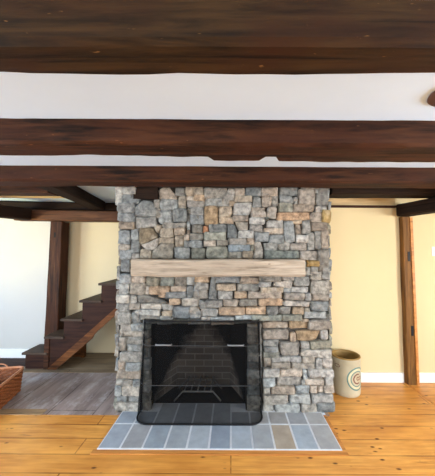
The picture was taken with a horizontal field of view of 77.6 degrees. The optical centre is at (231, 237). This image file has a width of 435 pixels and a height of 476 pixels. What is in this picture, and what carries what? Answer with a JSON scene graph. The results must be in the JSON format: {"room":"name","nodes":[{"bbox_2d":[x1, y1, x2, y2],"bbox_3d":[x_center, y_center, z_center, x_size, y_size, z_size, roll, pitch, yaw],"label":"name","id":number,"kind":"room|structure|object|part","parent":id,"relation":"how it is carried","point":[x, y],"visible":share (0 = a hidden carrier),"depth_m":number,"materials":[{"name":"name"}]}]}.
{"room":"traditional dwelling","nodes":[
{"label":"traditional dwelling","id":0,"kind":"room"},
{"bbox_2d":[0,218,50,348],"bbox_3d":[-3.486,0.571,3.827,1.835,2.170,0.100,0,-3,0],"label":"wall","id":1,"kind":"structure","parent":0,"point":[24,245],"depth_m":3.77,"materials":[{"name":"white paint"}]},
{"bbox_2d":[0,358,24,366],"bbox_3d":[-3.479,1.643,3.578,1.660,0.006,0.260,0,-3,0],"label":"trim","id":2,"kind":"structure","parent":1,"relation":"attached to","point":[8,361],"depth_m":3.59,"materials":[{"name":"wood"}]},
{"bbox_2d":[0,349,27,357],"bbox_3d":[-3.508,1.590,3.722,1.800,0.125,0.018,0,-3,0],"label":"baseboard","id":3,"kind":"structure","parent":1,"relation":"attached to","point":[4,353],"depth_m":3.71,"materials":[{"name":"white paint"}]},
{"bbox_2d":[66,222,119,352],"bbox_3d":[-1.803,0.589,4.027,1.600,2.170,0.100,0,-3,0],"label":"wall","id":4,"kind":"structure","parent":0,"point":[93,257],"depth_m":3.98,"materials":[{"name":"beige paint"}]},
{"bbox_2d":[0,72,434,202],"bbox_3d":[-0.346,-0.691,0.482,8.300,0.080,7.500,0,-3,0],"label":"ceiling","id":5,"kind":"structure","parent":0,"point":[194,96],"depth_m":1.22,"materials":[{"name":"white paint"}]},
{"bbox_2d":[0,186,57,195],"bbox_3d":[-3.102,-0.505,2.745,2.590,0.125,0.206,0,-3,0],"label":"beam","id":6,"kind":"structure","parent":5,"relation":"attached to","point":[4,190],"depth_m":2.65,"materials":[{"name":"brown wood"}]},
{"bbox_2d":[0,196,62,197],"bbox_3d":[-3.062,-0.517,3.106,2.470,0.027,0.440,0,-3,0],"label":"trim","id":7,"kind":"structure","parent":5,"relation":"attached to","point":[0,196],"depth_m":3.27,"materials":[{"name":"beige wood"}]},
{"bbox_2d":[39,186,104,209],"bbox_3d":[-1.750,-0.484,3.065,0.176,0.131,1.374,1,-3,-8],"label":"joist","id":8,"kind":"object","parent":5,"relation":"attached to","point":[76,194],"visible":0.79,"depth_m":2.96,"materials":[{"name":"brown wood"}]},
{"bbox_2d":[0,0,434,74],"bbox_3d":[-0.347,-0.596,0.784,8.100,0.185,0.152,0,-3,0],"label":"beam","id":9,"kind":"structure","parent":5,"relation":"attached to","point":[109,37],"depth_m":0.72,"materials":[{"name":"brown wood"}]},
{"bbox_2d":[0,118,434,161],"bbox_3d":[-0.347,-0.556,1.512,8.100,0.183,0.269,0,-3,0],"label":"beam","id":10,"kind":"structure","parent":5,"relation":"attached to","point":[218,140],"depth_m":1.39,"materials":[{"name":"brown wood"}]},
{"bbox_2d":[0,165,434,188],"bbox_3d":[-0.347,-0.527,2.261,8.100,0.178,0.211,0,-3,0],"label":"beam","id":11,"kind":"structure","parent":5,"relation":"attached to","point":[10,175],"depth_m":2.16,"materials":[{"name":"brown wood"}]},
{"bbox_2d":[329,188,434,197],"bbox_3d":[2.340,-0.480,2.745,2.725,0.132,0.237,0,-3,0],"label":"beam","id":12,"kind":"structure","parent":5,"relation":"attached to","point":[334,192],"depth_m":2.64,"materials":[{"name":"brown wood"}]},
{"bbox_2d":[427,91,434,106],"bbox_3d":[0.948,-0.600,1.134,0.210,0.029,0.210,0,-3,0],"label":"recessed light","id":13,"kind":"object","parent":5,"relation":"in","point":[431,99],"visible":1,"depth_m":1.17,"materials":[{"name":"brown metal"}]},
{"bbox_2d":[0,353,434,475],"bbox_3d":[-0.358,1.545,0.380,8.100,0.064,7.300,0,-3,0],"label":"floor","id":14,"kind":"structure","parent":0,"point":[388,429],"depth_m":2.18,"materials":[{"name":"orange wood"}]},
{"bbox_2d":[0,363,23,409],"bbox_3d":[-2.393,1.456,2.558,0.489,0.278,0.650,1,-3,-13],"label":"wicker basket","id":15,"kind":"object","parent":14,"relation":"on","point":[10,386],"visible":1,"depth_m":2.74,"materials":[{"name":"brown wicker"}]},
{"bbox_2d":[0,409,46,414],"bbox_3d":[-3.018,1.596,2.487,2.580,0.005,0.085,0,-3,0],"label":"trim","id":16,"kind":"structure","parent":14,"relation":"on","point":[2,411],"depth_m":2.49,"materials":[{"name":"beige wood"}]},
{"bbox_2d":[44,221,68,335],"bbox_3d":[-2.476,0.717,3.810,0.199,1.888,0.176,0,-3,0],"label":"timber post","id":17,"kind":"object","parent":14,"relation":"on","point":[59,231],"visible":0.81,"depth_m":3.75,"materials":[{"name":"brown wood"}]},
{"bbox_2d":[14,210,119,221],"bbox_3d":[-2.029,-0.302,3.797,1.847,0.151,0.176,1,-3,-5],"label":"girt","id":18,"kind":"object","parent":17,"relation":"on","point":[37,215],"visible":0.58,"depth_m":3.70,"materials":[{"name":"brown wood"}]},
{"bbox_2d":[0,205,31,219],"bbox_3d":[-3.012,-0.350,2.877,0.166,0.158,1.577,-1,-3,20],"label":"cross beam","id":19,"kind":"structure","parent":18,"relation":"attached to","point":[7,212],"depth_m":3.42,"materials":[{"name":"brown wood"}]},
{"bbox_2d":[0,201,116,210],"bbox_3d":[-2.203,-0.443,3.839,2.197,0.121,0.125,1,-3,-4],"label":"plate","id":20,"kind":"object","parent":18,"relation":"on","point":[25,204],"visible":0.4,"depth_m":3.76,"materials":[{"name":"brown wood"}]},
{"bbox_2d":[22,266,119,369],"bbox_3d":[-1.903,1.010,3.665,1.435,1.285,0.565,0,-3,0],"label":"staircase","id":21,"kind":"structure","parent":14,"relation":"on","point":[80,327],"depth_m":3.40,"materials":[{"name":"brown wood"}]},
{"bbox_3d":[-2.238,1.508,3.775,0.280,0.294,0.020,0,-3,0],"label":"panel","id":22,"kind":"part","parent":21,"relation":"part of","materials":[{"name":"brown wood"}]},
{"bbox_3d":[-1.738,1.134,3.390,1.105,1.012,0.021,0,-3,0],"label":"string trim","id":23,"kind":"part","parent":21,"relation":"part of","materials":[{"name":"brown wood"}]},
{"bbox_2d":[97,187,341,450],"bbox_3d":[-0.080,0.552,3.022,2.098,2.170,1.903,0,-3,0],"label":"fireplace","id":24,"kind":"object","parent":14,"relation":"on","point":[185,253],"visible":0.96,"depth_m":2.54,"materials":[{"name":"grey stone"}]},
{"bbox_2d":[136,319,262,425],"bbox_3d":[-0.285,1.174,2.408,1.130,0.846,0.208,0,-3,0],"label":"fireplace screen","id":25,"kind":"object","parent":24,"relation":"on","point":[202,373],"visible":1,"depth_m":2.37,"materials":[{"name":"black metal"}]},
{"bbox_3d":[-0.609,0.947,2.395,0.151,0.014,0.029,0,-3,0],"label":"handle","id":26,"kind":"part","parent":25,"relation":"part of","materials":[{"name":"metal"}]},
{"bbox_3d":[-0.286,1.286,2.418,1.099,0.005,0.158,0,-3,0],"label":"rod","id":27,"kind":"part","parent":25,"relation":"part of","materials":[{"name":"black metal"}]},
{"bbox_3d":[-0.284,0.967,2.460,1.080,0.005,0.103,0,-3,0],"label":"rod","id":28,"kind":"part","parent":25,"relation":"part of","materials":[{"name":"black metal"}]},
{"bbox_2d":[90,415,348,455],"bbox_3d":[-0.091,1.599,2.219,1.895,0.006,0.482,0,-3,0],"label":"trim","id":29,"kind":"structure","parent":14,"relation":"on","point":[343,452],"depth_m":2.00,"materials":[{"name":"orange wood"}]},
{"bbox_2d":[331,349,360,397],"bbox_3d":[1.220,1.442,2.893,0.295,0.390,0.295,0,-3,0],"label":"stoneware crock","id":30,"kind":"object","parent":14,"relation":"on","point":[346,365],"visible":0.98,"depth_m":2.78,"materials":[{"name":"beige ceramic"}]},
{"bbox_2d":[399,217,419,384],"bbox_3d":[2.033,0.703,3.104,0.148,1.898,0.076,0,-3,0],"label":"timber post","id":31,"kind":"object","parent":14,"relation":"on","point":[407,265],"visible":0.99,"depth_m":3.08,"materials":[{"name":"brown wood"}]},
{"bbox_3d":[2.040,1.050,3.055,0.028,0.110,0.010,0,-3,0],"label":"strike plate","id":32,"kind":"part","parent":31,"relation":"part of","materials":[{"name":"black metal"}]},
{"bbox_2d":[396,197,434,216],"bbox_3d":[2.103,-0.339,2.563,0.177,0.150,1.127,1,-3,-15],"label":"cross beam","id":33,"kind":"structure","parent":31,"relation":"on","point":[425,206],"depth_m":2.85,"materials":[{"name":"brown wood"}]},
{"bbox_2d":[329,198,434,372],"bbox_3d":[2.297,0.573,3.198,2.800,2.170,0.100,0,-3,0],"label":"wall","id":34,"kind":"structure","parent":0,"point":[366,302],"depth_m":3.15,"materials":[{"name":"beige paint"}]},
{"bbox_2d":[328,198,394,204],"bbox_3d":[1.427,-0.451,3.188,0.990,0.135,0.012,0,-3,0],"label":"trim","id":35,"kind":"structure","parent":34,"relation":"attached to","point":[335,201],"depth_m":3.18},
{"bbox_2d":[331,205,395,207],"bbox_3d":[1.427,-0.370,3.175,0.990,0.026,0.030,0,-3,0],"label":"trim","id":36,"kind":"structure","parent":34,"relation":"attached to","point":[332,206],"depth_m":3.16,"materials":[{"name":"brown wood"}]},
{"bbox_2d":[361,372,403,382],"bbox_3d":[1.454,1.595,3.092,1.025,0.108,0.018,0,-3,0],"label":"baseboard","id":37,"kind":"structure","parent":34,"relation":"attached to","point":[373,377],"depth_m":3.08,"materials":[{"name":"white paint"}]},
{"bbox_2d":[419,373,434,382],"bbox_3d":[2.902,1.603,3.092,1.580,0.108,0.018,0,-3,0],"label":"baseboard","id":38,"kind":"structure","parent":34,"relation":"attached to","point":[423,377],"depth_m":3.08,"materials":[{"name":"white paint"}]}
]}

